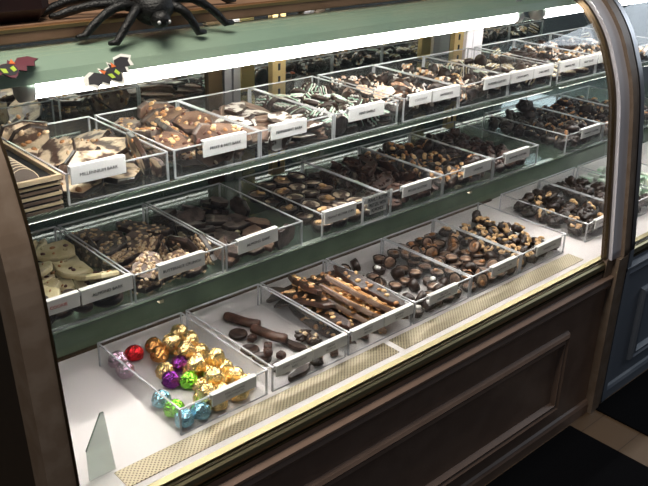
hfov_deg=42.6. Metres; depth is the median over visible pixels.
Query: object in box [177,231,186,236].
chocolate chip
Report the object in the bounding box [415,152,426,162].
cluster
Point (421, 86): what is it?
cluster
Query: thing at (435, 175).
cluster
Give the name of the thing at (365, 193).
pretzel
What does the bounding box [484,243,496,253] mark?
cluster
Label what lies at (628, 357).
display case
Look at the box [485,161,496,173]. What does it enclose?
cluster
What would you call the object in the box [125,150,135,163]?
bark
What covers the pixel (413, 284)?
chocolate cup
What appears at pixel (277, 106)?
disc
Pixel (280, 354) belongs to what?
truffle
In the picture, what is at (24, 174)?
cookie
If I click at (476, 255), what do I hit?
chocolate cup
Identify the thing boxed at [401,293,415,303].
chocolate cup
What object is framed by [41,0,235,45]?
spider
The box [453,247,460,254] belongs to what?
chocolate cup
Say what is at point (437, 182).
cluster
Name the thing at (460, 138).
cluster
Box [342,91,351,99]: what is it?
disc
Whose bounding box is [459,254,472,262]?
chocolate cup
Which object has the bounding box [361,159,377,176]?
pretzel
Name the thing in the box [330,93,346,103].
disc
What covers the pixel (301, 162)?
acrylic tray
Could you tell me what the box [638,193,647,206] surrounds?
cluster
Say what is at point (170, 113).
bark
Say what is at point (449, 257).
chocolate cup
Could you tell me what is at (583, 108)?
cluster
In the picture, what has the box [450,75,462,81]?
cluster
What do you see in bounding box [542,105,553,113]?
cluster
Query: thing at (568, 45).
cluster
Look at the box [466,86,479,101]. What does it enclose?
cluster
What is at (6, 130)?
bark
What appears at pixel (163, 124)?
bark
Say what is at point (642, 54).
cluster
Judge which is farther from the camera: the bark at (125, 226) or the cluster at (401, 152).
the cluster at (401, 152)
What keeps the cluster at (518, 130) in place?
on the acrylic tray at (602, 124)
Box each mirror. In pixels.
[456,4,634,122]
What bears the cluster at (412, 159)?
on the acrylic tray at (492, 160)
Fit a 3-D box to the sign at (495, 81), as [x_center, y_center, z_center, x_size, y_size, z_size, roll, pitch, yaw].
[0.427,-0.401,2.067,0.103,0.028,0.011,-19,32,-39]
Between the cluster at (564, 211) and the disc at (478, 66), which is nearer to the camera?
the disc at (478, 66)
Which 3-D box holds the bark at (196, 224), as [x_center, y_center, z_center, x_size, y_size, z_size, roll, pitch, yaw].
[-0.277,-0.036,1.718,0.056,0.023,0.048,-9,26,-22]
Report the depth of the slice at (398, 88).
2.00 m
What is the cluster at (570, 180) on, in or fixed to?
on the acrylic tray at (572, 167)
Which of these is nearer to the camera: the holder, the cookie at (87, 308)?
the cookie at (87, 308)
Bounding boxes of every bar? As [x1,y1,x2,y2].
[267,287,335,308]
[274,275,363,307]
[282,339,307,351]
[288,274,321,294]
[288,306,356,344]
[288,363,310,381]
[291,302,350,329]
[314,293,386,333]
[319,283,381,318]
[325,274,394,312]
[329,286,408,318]
[329,308,368,339]
[333,265,405,307]
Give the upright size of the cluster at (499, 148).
0.036 m
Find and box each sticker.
[0,56,37,78]
[83,54,133,89]
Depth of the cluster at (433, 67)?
2.23 m
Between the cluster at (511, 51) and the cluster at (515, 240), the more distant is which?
the cluster at (511, 51)
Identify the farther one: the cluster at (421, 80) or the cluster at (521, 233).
the cluster at (521, 233)
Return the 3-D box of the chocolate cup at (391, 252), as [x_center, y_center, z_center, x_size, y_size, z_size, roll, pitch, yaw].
[0.180,0.026,2.134,0.038,0.018,0.039,-5,25,-14]
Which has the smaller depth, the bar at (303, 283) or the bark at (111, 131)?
the bark at (111, 131)
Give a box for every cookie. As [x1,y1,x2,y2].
[11,164,27,168]
[12,166,28,172]
[14,168,38,182]
[46,297,56,324]
[56,309,74,318]
[61,289,92,312]
[88,280,117,300]
[93,292,123,307]
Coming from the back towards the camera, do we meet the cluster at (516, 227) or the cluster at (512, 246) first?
the cluster at (516, 227)
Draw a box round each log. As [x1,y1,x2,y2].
[223,312,260,327]
[250,324,287,342]
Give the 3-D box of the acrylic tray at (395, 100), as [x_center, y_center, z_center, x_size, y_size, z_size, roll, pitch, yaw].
[-0.004,-0.313,1.887,0.194,0.055,0.288,-19,32,-39]
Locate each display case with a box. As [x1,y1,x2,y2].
[0,0,638,485]
[451,0,647,401]
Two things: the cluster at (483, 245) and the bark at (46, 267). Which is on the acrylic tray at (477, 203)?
the cluster at (483, 245)
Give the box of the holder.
[361,188,392,225]
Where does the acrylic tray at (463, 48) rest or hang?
on the display case at (459, 395)
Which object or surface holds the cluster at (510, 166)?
on the acrylic tray at (537, 145)
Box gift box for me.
[0,0,48,23]
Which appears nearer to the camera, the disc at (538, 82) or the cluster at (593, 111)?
the disc at (538, 82)
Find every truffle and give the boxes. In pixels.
[247,333,256,342]
[263,347,272,356]
[264,341,271,347]
[276,350,285,359]
[330,349,337,355]
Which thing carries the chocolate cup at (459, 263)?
on the acrylic tray at (432, 220)
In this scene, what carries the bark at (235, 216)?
on the acrylic tray at (219, 184)
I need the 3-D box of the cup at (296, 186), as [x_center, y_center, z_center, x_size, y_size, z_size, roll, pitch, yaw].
[-0.062,-0.124,1.928,0.049,0.021,0.048,-12,27,-27]
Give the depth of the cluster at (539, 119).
2.53 m
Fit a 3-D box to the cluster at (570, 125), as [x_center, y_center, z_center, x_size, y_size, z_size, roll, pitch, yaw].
[0.711,-0.336,2.401,0.056,0.037,0.043,20,30,35]
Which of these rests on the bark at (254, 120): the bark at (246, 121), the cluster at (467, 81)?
the bark at (246, 121)
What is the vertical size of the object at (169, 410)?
0.030 m
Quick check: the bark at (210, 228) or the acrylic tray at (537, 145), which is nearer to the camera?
the bark at (210, 228)
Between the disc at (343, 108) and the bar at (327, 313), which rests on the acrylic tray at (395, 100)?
the disc at (343, 108)
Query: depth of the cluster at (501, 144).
2.29 m
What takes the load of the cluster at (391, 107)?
on the acrylic tray at (319, 75)
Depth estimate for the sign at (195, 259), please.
1.51 m
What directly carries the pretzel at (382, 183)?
on the pretzel
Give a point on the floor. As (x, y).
(605, 429)
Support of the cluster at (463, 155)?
on the acrylic tray at (537, 145)
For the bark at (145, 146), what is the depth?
1.58 m
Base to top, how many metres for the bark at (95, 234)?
0.018 m
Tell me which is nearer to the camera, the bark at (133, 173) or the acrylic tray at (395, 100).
the bark at (133, 173)
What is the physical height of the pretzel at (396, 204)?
0.022 m
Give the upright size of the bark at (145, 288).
0.019 m
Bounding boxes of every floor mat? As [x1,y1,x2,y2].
[486,426,647,485]
[596,370,647,435]
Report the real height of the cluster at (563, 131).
0.040 m
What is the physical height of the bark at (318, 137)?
0.008 m
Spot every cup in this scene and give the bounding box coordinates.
[248,189,268,202]
[256,181,276,192]
[263,196,283,209]
[271,186,291,200]
[272,175,291,186]
[278,203,298,217]
[284,192,304,205]
[287,171,306,181]
[287,182,307,191]
[294,210,315,224]
[299,188,319,198]
[300,198,321,213]
[302,179,321,188]
[311,218,332,232]
[313,204,334,218]
[314,183,334,193]
[316,193,336,204]
[329,200,348,206]
[331,189,351,199]
[332,217,348,227]
[339,264,350,269]
[340,166,350,174]
[344,196,365,208]
[347,208,361,221]
[348,171,357,183]
[350,258,360,270]
[360,203,375,216]
[366,272,380,280]
[372,264,386,274]
[373,254,385,264]
[373,276,386,284]
[382,283,390,291]
[383,256,396,268]
[387,249,399,258]
[389,280,402,291]
[390,267,404,280]
[395,264,409,274]
[398,276,410,286]
[399,248,409,259]
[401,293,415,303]
[406,241,419,246]
[406,258,420,267]
[407,278,419,291]
[408,268,422,278]
[409,251,423,260]
[410,245,422,252]
[412,305,423,317]
[414,237,423,244]
[415,290,426,304]
[418,262,432,272]
[421,236,433,247]
[421,256,432,263]
[421,299,436,311]
[422,275,436,285]
[424,232,437,239]
[425,246,439,256]
[426,281,438,290]
[427,244,441,250]
[430,268,443,277]
[432,256,445,268]
[432,283,444,291]
[433,239,445,248]
[436,299,443,307]
[438,276,448,285]
[439,250,451,256]
[443,266,458,275]
[444,253,458,262]
[444,295,453,303]
[446,236,459,246]
[446,242,459,252]
[448,259,462,267]
[448,272,462,285]
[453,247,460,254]
[454,288,461,298]
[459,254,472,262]
[460,248,470,255]
[460,271,474,282]
[461,262,476,272]
[461,267,474,274]
[462,281,477,292]
[467,239,480,252]
[470,251,484,258]
[472,258,486,265]
[474,267,483,281]
[475,273,488,288]
[477,266,488,272]
[484,251,497,260]
[485,258,499,266]
[486,272,496,282]
[496,271,506,278]
[497,255,504,260]
[506,266,515,275]
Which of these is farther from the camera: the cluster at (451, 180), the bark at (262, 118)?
the cluster at (451, 180)
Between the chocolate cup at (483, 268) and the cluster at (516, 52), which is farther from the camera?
the cluster at (516, 52)
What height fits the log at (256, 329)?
0.021 m
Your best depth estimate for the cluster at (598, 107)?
2.69 m
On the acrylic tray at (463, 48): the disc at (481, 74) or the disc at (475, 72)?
the disc at (481, 74)
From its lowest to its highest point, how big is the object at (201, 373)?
0.030 m
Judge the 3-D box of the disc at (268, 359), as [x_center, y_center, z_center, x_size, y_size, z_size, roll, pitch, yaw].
[-0.125,0.231,1.669,0.040,0.010,0.040,-19,32,-39]
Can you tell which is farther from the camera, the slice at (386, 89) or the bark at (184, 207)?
the slice at (386, 89)
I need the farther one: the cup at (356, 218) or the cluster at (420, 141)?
the cluster at (420, 141)
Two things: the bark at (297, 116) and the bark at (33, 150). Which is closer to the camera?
the bark at (33, 150)
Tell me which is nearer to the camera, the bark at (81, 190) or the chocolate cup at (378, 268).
the bark at (81, 190)
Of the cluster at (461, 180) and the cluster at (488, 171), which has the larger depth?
the cluster at (488, 171)
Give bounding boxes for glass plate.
[85,411,103,452]
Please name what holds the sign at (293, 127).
attached to the acrylic tray at (248, 88)
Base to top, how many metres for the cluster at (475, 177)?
0.038 m
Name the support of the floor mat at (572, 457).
on the floor
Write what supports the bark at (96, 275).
on the bark at (78, 284)
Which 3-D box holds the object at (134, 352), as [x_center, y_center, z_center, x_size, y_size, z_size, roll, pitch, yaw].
[-0.379,0.218,1.660,0.039,0.030,0.036,-6,25,-16]
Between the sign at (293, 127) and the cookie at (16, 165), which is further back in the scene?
the sign at (293, 127)
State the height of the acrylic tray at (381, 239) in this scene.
0.055 m
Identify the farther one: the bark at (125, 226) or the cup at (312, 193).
the cup at (312, 193)
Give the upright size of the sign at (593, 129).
0.028 m
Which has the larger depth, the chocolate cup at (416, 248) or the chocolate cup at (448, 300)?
the chocolate cup at (416, 248)
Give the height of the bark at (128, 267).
0.018 m
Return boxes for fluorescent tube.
[12,0,523,102]
[529,0,647,19]
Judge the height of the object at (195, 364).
0.032 m
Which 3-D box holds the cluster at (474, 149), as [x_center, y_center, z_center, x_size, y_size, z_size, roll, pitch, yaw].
[0.408,-0.250,2.268,0.040,0.031,0.045,12,26,22]
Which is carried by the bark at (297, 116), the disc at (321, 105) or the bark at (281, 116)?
the bark at (281, 116)
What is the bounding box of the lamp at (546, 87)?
[27,87,552,223]
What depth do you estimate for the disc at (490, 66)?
2.31 m
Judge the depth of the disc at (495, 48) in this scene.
2.48 m
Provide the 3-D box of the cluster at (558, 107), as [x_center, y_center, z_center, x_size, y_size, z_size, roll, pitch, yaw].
[0.762,-0.425,2.680,0.047,0.034,0.042,-2,25,-8]
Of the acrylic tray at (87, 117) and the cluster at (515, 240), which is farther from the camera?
the cluster at (515, 240)
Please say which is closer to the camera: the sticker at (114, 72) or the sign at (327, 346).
the sticker at (114, 72)
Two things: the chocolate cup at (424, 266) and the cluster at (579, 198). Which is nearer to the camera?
the chocolate cup at (424, 266)
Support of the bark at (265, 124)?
in the acrylic tray at (248, 88)
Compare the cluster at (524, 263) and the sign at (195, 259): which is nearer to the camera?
the sign at (195, 259)
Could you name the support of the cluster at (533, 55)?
on the acrylic tray at (513, 40)
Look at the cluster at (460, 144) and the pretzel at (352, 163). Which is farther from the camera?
the cluster at (460, 144)
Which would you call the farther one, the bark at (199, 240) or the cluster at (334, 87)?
the cluster at (334, 87)
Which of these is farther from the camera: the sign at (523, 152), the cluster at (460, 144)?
the cluster at (460, 144)
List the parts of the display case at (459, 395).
panel, post, panel, brass rail, panel, cornice moulding, panel moulding, post, skirting, post, post moulding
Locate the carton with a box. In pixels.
[3,141,63,216]
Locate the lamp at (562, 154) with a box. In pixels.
[558,124,647,156]
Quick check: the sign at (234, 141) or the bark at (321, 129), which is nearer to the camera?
the sign at (234, 141)
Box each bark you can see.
[0,115,47,142]
[7,123,49,150]
[22,147,38,158]
[35,238,46,250]
[36,138,76,170]
[36,240,74,261]
[39,261,52,276]
[42,271,55,282]
[43,278,61,288]
[43,285,59,297]
[52,255,79,277]
[52,259,92,278]
[56,277,74,294]
[57,165,104,197]
[65,228,105,244]
[67,149,126,171]
[73,129,110,141]
[73,244,82,257]
[73,279,103,289]
[75,138,100,150]
[76,270,118,281]
[80,236,102,268]
[90,137,127,154]
[97,235,127,258]
[101,247,140,270]
[104,162,141,184]
[105,231,123,235]
[106,129,127,141]
[111,117,140,136]
[115,220,148,233]
[122,262,132,272]
[123,126,160,139]
[124,229,151,250]
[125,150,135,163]
[126,131,150,175]
[127,138,153,149]
[128,279,164,293]
[130,251,161,283]
[134,233,163,252]
[137,100,169,118]
[140,105,175,126]
[140,224,173,237]
[146,106,189,126]
[149,156,165,177]
[149,209,176,220]
[152,143,184,161]
[152,214,176,225]
[153,118,189,139]
[153,131,195,156]
[157,241,168,261]
[162,236,188,252]
[163,248,188,282]
[165,222,175,235]
[165,235,198,252]
[172,110,213,132]
[172,151,200,166]
[172,214,191,235]
[177,221,205,230]
[180,264,206,278]
[181,205,205,214]
[181,207,204,221]
[184,225,214,235]
[187,233,213,240]
[191,233,216,264]
[192,123,224,166]
[200,200,225,209]
[203,209,228,214]
[204,113,218,121]
[205,214,230,225]
[209,196,228,206]
[209,228,225,239]
[211,123,252,145]
[213,231,240,243]
[213,236,227,259]
[214,115,253,126]
[219,104,229,115]
[222,219,250,231]
[224,102,246,115]
[224,151,234,160]
[224,254,240,266]
[226,213,247,219]
[227,244,247,258]
[230,196,250,216]
[233,148,243,158]
[237,112,254,118]
[240,101,269,112]
[241,224,261,236]
[243,108,268,115]
[243,126,270,143]
[244,217,270,228]
[247,142,265,149]
[248,246,264,256]
[251,118,257,125]
[252,114,269,121]
[257,122,270,126]
[264,243,274,251]
[267,111,292,123]
[267,118,296,151]
[269,114,306,124]
[273,223,294,249]
[287,141,296,146]
[291,132,316,141]
[302,121,324,133]
[304,133,327,140]
[310,127,323,132]
[311,130,324,135]
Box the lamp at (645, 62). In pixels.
[558,62,647,87]
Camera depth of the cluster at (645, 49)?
2.59 m
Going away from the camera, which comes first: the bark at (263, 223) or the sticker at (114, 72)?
the sticker at (114, 72)
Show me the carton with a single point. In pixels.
(40, 195)
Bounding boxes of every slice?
[338,84,349,95]
[355,85,372,100]
[372,85,395,100]
[391,78,412,93]
[392,84,410,93]
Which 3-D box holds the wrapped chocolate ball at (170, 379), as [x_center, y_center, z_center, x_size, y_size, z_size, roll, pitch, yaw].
[-0.291,0.258,1.579,0.039,0.030,0.036,18,29,31]
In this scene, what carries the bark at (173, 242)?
in the acrylic tray at (221, 247)
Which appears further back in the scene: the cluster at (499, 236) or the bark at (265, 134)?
the cluster at (499, 236)
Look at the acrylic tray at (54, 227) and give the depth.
1.50 m
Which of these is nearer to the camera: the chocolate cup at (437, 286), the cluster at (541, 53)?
the chocolate cup at (437, 286)
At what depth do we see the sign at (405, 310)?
1.77 m
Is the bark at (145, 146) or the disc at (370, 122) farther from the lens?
the disc at (370, 122)
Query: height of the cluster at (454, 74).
0.030 m
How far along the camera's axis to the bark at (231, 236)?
1.69 m
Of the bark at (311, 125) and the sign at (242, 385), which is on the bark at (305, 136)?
the bark at (311, 125)
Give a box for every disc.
[228,328,247,339]
[240,344,259,355]
[252,351,271,364]
[255,94,269,107]
[266,97,282,110]
[272,102,290,111]
[283,95,299,105]
[285,104,298,113]
[289,87,305,94]
[290,93,304,100]
[290,106,305,114]
[300,104,313,113]
[301,81,309,88]
[302,91,315,101]
[303,98,320,106]
[304,82,318,92]
[306,112,321,121]
[309,107,327,120]
[311,93,328,101]
[316,102,333,107]
[318,84,331,94]
[321,117,331,127]
[322,100,337,108]
[324,127,331,133]
[326,106,336,112]
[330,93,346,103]
[331,115,346,134]
[337,103,353,106]
[337,106,347,111]
[337,110,354,123]
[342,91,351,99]
[345,123,357,132]
[346,94,361,105]
[355,120,363,128]
[364,116,379,127]
[377,116,391,122]
[379,109,390,118]
[441,65,455,72]
[443,63,457,67]
[450,59,464,65]
[459,66,472,76]
[463,58,473,64]
[472,65,484,70]
[473,69,486,76]
[474,54,486,65]
[478,71,487,77]
[485,63,500,69]
[487,67,501,75]
[489,46,500,55]
[500,65,513,72]
[509,84,521,91]
[514,64,526,69]
[521,78,535,87]
[536,76,546,79]
[536,80,545,84]
[546,73,561,80]
[560,70,575,76]
[574,67,588,73]
[580,31,591,41]
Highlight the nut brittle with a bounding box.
[266,268,345,302]
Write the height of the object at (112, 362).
0.030 m
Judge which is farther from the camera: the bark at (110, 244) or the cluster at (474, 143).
the cluster at (474, 143)
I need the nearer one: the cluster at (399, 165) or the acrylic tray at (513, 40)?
the cluster at (399, 165)
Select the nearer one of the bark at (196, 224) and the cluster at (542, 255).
the bark at (196, 224)
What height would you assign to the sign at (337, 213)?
0.028 m
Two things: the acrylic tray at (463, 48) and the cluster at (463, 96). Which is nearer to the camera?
the cluster at (463, 96)
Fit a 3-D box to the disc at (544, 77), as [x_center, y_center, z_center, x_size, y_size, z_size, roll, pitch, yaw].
[0.576,-0.449,2.232,0.043,0.014,0.044,-9,26,-22]
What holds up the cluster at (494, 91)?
on the acrylic tray at (419, 56)
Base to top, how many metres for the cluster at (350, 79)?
0.032 m
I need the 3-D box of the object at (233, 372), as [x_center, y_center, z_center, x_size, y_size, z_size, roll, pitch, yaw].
[-0.172,0.252,1.599,0.040,0.030,0.036,7,25,11]
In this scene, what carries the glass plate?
on the display case at (459, 395)
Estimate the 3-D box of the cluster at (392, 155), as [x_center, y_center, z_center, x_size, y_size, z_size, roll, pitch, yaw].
[0.181,-0.219,2.186,0.040,0.031,0.047,-17,30,-35]
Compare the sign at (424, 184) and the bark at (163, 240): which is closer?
the bark at (163, 240)
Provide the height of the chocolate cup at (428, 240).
0.036 m
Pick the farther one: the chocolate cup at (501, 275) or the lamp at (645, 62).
the lamp at (645, 62)
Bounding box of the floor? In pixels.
[484,369,647,485]
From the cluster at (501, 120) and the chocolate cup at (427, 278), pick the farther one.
the cluster at (501, 120)
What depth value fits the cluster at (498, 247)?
2.18 m
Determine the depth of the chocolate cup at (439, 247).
2.15 m
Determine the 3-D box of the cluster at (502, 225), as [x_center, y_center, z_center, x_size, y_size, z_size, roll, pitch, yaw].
[0.497,-0.043,2.289,0.036,0.032,0.035,22,31,37]
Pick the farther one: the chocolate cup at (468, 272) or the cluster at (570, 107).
the cluster at (570, 107)
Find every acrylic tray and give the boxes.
[1,116,169,205]
[31,226,132,331]
[57,203,224,302]
[94,100,259,178]
[97,312,267,435]
[145,183,302,271]
[177,87,333,157]
[186,283,346,391]
[239,161,385,237]
[249,76,398,139]
[260,259,411,355]
[303,146,443,214]
[317,65,458,121]
[325,238,470,324]
[359,133,493,196]
[374,56,507,108]
[382,219,521,296]
[410,121,538,178]
[423,48,551,95]
[433,202,565,273]
[473,39,595,83]
[482,105,603,153]
[499,180,603,242]
[514,33,604,73]
[532,94,608,141]
[539,167,647,216]
[550,27,647,62]
[557,86,647,126]
[575,155,647,186]
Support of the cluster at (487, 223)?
on the acrylic tray at (477, 203)
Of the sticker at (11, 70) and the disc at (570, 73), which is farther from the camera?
the disc at (570, 73)
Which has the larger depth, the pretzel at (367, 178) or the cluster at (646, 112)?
the cluster at (646, 112)
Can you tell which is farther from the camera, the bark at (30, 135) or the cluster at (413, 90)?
the cluster at (413, 90)
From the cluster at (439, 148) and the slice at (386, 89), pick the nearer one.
the slice at (386, 89)
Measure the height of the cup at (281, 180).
0.027 m
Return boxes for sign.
[46,290,79,315]
[67,154,125,184]
[78,273,132,304]
[155,250,204,279]
[200,131,246,157]
[209,373,256,406]
[235,226,277,254]
[268,117,306,140]
[273,348,312,376]
[310,332,347,359]
[321,201,356,224]
[346,100,384,121]
[349,316,383,340]
[381,302,413,326]
[400,177,431,197]
[407,90,431,106]
[426,282,457,305]
[430,84,459,101]
[461,158,491,177]
[481,73,509,89]
[489,255,516,276]
[503,146,529,163]
[509,68,533,83]
[532,63,553,78]
[534,235,561,256]
[557,58,579,72]
[577,54,598,67]
[579,123,600,138]
[592,215,603,228]
[597,52,602,62]
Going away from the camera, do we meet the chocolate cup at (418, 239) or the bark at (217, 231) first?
the bark at (217, 231)
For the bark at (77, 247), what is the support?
on the acrylic tray at (221, 247)
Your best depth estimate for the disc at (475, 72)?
2.24 m
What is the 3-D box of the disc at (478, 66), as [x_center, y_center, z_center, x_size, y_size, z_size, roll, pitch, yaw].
[0.422,-0.481,2.295,0.043,0.014,0.044,16,28,28]
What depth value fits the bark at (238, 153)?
1.59 m
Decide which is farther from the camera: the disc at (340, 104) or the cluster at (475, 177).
the cluster at (475, 177)
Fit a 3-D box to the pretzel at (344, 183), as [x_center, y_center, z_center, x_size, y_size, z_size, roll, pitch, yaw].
[0.047,-0.152,1.986,0.032,0.032,0.075,0,24,-5]
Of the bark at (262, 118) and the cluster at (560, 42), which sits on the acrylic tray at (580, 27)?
the cluster at (560, 42)
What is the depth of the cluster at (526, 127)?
2.45 m
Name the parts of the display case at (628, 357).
post, panel, post, skirting, panel, cornice moulding, panel moulding, brass rail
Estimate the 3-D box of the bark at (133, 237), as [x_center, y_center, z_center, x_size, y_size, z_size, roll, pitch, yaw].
[-0.364,0.002,1.640,0.074,0.031,0.066,21,31,37]
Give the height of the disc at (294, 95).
0.013 m
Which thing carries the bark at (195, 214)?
on the acrylic tray at (219, 184)
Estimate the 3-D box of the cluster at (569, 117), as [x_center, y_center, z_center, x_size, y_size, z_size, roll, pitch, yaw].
[0.782,-0.390,2.605,0.050,0.030,0.044,3,24,3]
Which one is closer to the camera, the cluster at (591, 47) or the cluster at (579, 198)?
the cluster at (579, 198)
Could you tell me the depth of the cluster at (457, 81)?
2.10 m
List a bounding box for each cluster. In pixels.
[294,329,310,341]
[306,333,322,345]
[310,353,323,366]
[328,77,342,92]
[340,76,347,85]
[344,76,361,88]
[360,77,370,87]
[364,151,375,159]
[367,72,376,80]
[369,84,380,89]
[370,79,385,85]
[374,74,388,84]
[375,148,384,160]
[376,154,388,166]
[382,142,397,154]
[384,95,401,108]
[384,102,398,114]
[388,73,399,80]
[388,154,398,162]
[389,160,396,166]
[390,71,402,77]
[395,93,406,99]
[395,143,404,149]
[396,161,405,171]
[397,148,408,156]
[398,99,412,115]
[399,63,415,74]
[403,72,413,78]
[403,155,418,170]
[404,143,413,154]
[407,105,421,115]
[409,77,421,85]
[409,86,423,93]
[410,167,423,180]
[411,148,423,153]
[414,83,425,90]
[414,139,424,146]
[415,67,428,73]
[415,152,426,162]
[418,74,434,83]
[420,102,434,113]
[420,170,433,178]
[422,139,433,153]
[423,153,432,161]
[423,160,434,169]
[424,133,440,144]
[425,71,436,77]
[426,82,443,90]
[428,62,438,75]
[428,151,437,155]
[430,145,446,153]
[430,162,442,170]
[431,134,438,148]
[432,76,448,85]
[432,177,447,190]
[433,152,447,162]
[434,170,443,178]
[436,133,447,141]
[438,67,452,76]
[438,226,451,236]
[439,98,451,107]
[441,137,454,147]
[441,160,455,166]
[443,163,458,174]
[445,133,454,138]
[445,144,460,153]
[445,149,457,157]
[445,171,457,188]
[448,231,462,239]
[449,73,462,79]
[449,128,460,137]
[449,157,459,164]
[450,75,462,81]
[451,80,464,85]
[453,136,468,144]
[454,87,467,103]
[454,162,463,171]
[455,141,471,148]
[456,172,469,184]
[456,226,468,237]
[457,149,471,160]
[459,223,472,230]
[460,132,469,139]
[461,237,473,246]
[463,73,476,81]
[463,79,473,85]
[463,154,479,165]
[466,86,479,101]
[468,146,479,154]
[468,173,480,182]
[468,230,481,239]
[469,136,483,143]
[469,140,480,148]
[472,210,482,223]
[473,224,485,231]
[475,84,488,98]
[478,216,489,224]
[478,240,485,252]
[480,144,495,152]
[480,230,491,239]
[481,140,493,149]
[482,236,495,245]
[483,149,495,155]
[483,220,496,228]
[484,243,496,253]
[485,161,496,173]
[486,226,498,236]
[487,240,500,251]
[488,86,500,95]
[488,116,500,131]
[489,54,498,63]
[492,232,505,241]
[494,143,510,150]
[495,146,508,154]
[495,159,505,172]
[496,150,508,159]
[496,249,510,258]
[497,54,512,64]
[497,116,507,128]
[497,221,510,232]
[498,238,512,244]
[500,119,514,135]
[501,243,515,253]
[502,158,515,169]
[503,229,515,237]
[505,108,516,119]
[508,48,522,53]
[508,234,519,245]
[510,222,524,232]
[512,60,529,67]
[512,122,524,137]
[513,50,527,61]
[513,118,524,125]
[513,199,530,211]
[515,99,533,112]
[515,158,525,164]
[515,245,527,255]
[515,254,526,268]
[516,111,523,118]
[518,116,527,122]
[518,231,529,237]
[520,44,531,50]
[520,235,531,248]
[521,205,537,217]
[522,52,537,60]
[522,111,536,119]
[522,192,535,202]
[523,56,533,64]
[523,121,532,129]
[524,129,539,141]
[524,251,538,263]
[525,48,534,52]
[528,118,538,125]
[531,236,544,245]
[532,107,537,115]
[532,188,545,196]
[532,250,546,256]
[533,46,543,51]
[533,121,542,128]
[533,125,545,136]
[533,201,544,208]
[534,57,549,65]
[534,191,546,205]
[535,117,546,124]
[535,208,547,222]
[536,40,548,50]
[537,50,546,57]
[537,108,544,116]
[539,134,555,145]
[541,114,549,121]
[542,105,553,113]
[542,183,559,193]
[543,123,555,127]
[544,49,556,60]
[545,45,557,50]
[545,191,557,202]
[545,208,554,218]
[545,214,563,225]
[546,115,558,126]
[546,125,556,133]
[546,201,560,212]
[547,41,558,47]
[550,58,560,62]
[550,102,559,109]
[552,197,563,207]
[553,49,563,54]
[553,137,572,150]
[554,53,567,60]
[554,106,566,110]
[554,109,567,119]
[554,128,570,139]
[554,181,569,191]
[555,40,565,47]
[557,97,572,106]
[557,118,569,122]
[557,208,570,220]
[560,120,579,132]
[560,203,574,212]
[562,187,578,198]
[563,42,576,51]
[564,175,575,186]
[564,215,581,225]
[565,198,578,207]
[566,55,577,59]
[566,105,578,113]
[567,36,579,42]
[567,109,576,113]
[567,223,582,235]
[568,49,579,55]
[568,114,578,119]
[570,133,580,146]
[571,183,584,191]
[571,206,586,216]
[574,120,586,128]
[574,194,586,205]
[575,95,585,102]
[576,178,589,186]
[577,130,589,144]
[578,100,589,104]
[578,104,591,113]
[578,111,590,117]
[578,209,596,221]
[579,43,589,48]
[580,187,593,199]
[581,116,594,121]
[582,201,595,210]
[582,218,596,233]
[584,120,596,125]
[585,45,596,51]
[586,39,597,44]
[587,97,599,104]
[588,195,599,208]
[589,104,597,115]
[590,62,603,69]
[590,181,604,190]
[593,45,600,51]
[593,212,602,218]
[594,114,605,120]
[594,190,604,196]
[595,105,606,113]
[595,185,604,191]
[596,118,607,122]
[596,195,604,200]
[598,201,603,213]
[599,109,608,116]
[600,125,607,135]
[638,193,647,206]
[639,49,646,59]
[642,46,647,57]
[644,111,647,120]
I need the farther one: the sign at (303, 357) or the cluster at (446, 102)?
the cluster at (446, 102)
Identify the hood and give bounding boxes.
[0,0,576,89]
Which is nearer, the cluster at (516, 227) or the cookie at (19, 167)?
the cookie at (19, 167)
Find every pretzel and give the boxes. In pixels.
[308,173,334,179]
[319,169,337,188]
[330,160,341,169]
[334,169,341,179]
[336,170,350,188]
[337,184,356,195]
[342,156,362,170]
[351,179,368,191]
[355,189,374,197]
[357,154,373,165]
[358,173,366,182]
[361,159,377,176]
[366,174,377,182]
[368,177,392,193]
[369,171,392,181]
[375,167,394,180]
[376,193,401,199]
[379,158,398,176]
[385,182,402,196]
[388,198,401,209]
[393,170,416,181]
[401,195,410,202]
[410,189,431,200]
[415,178,438,192]

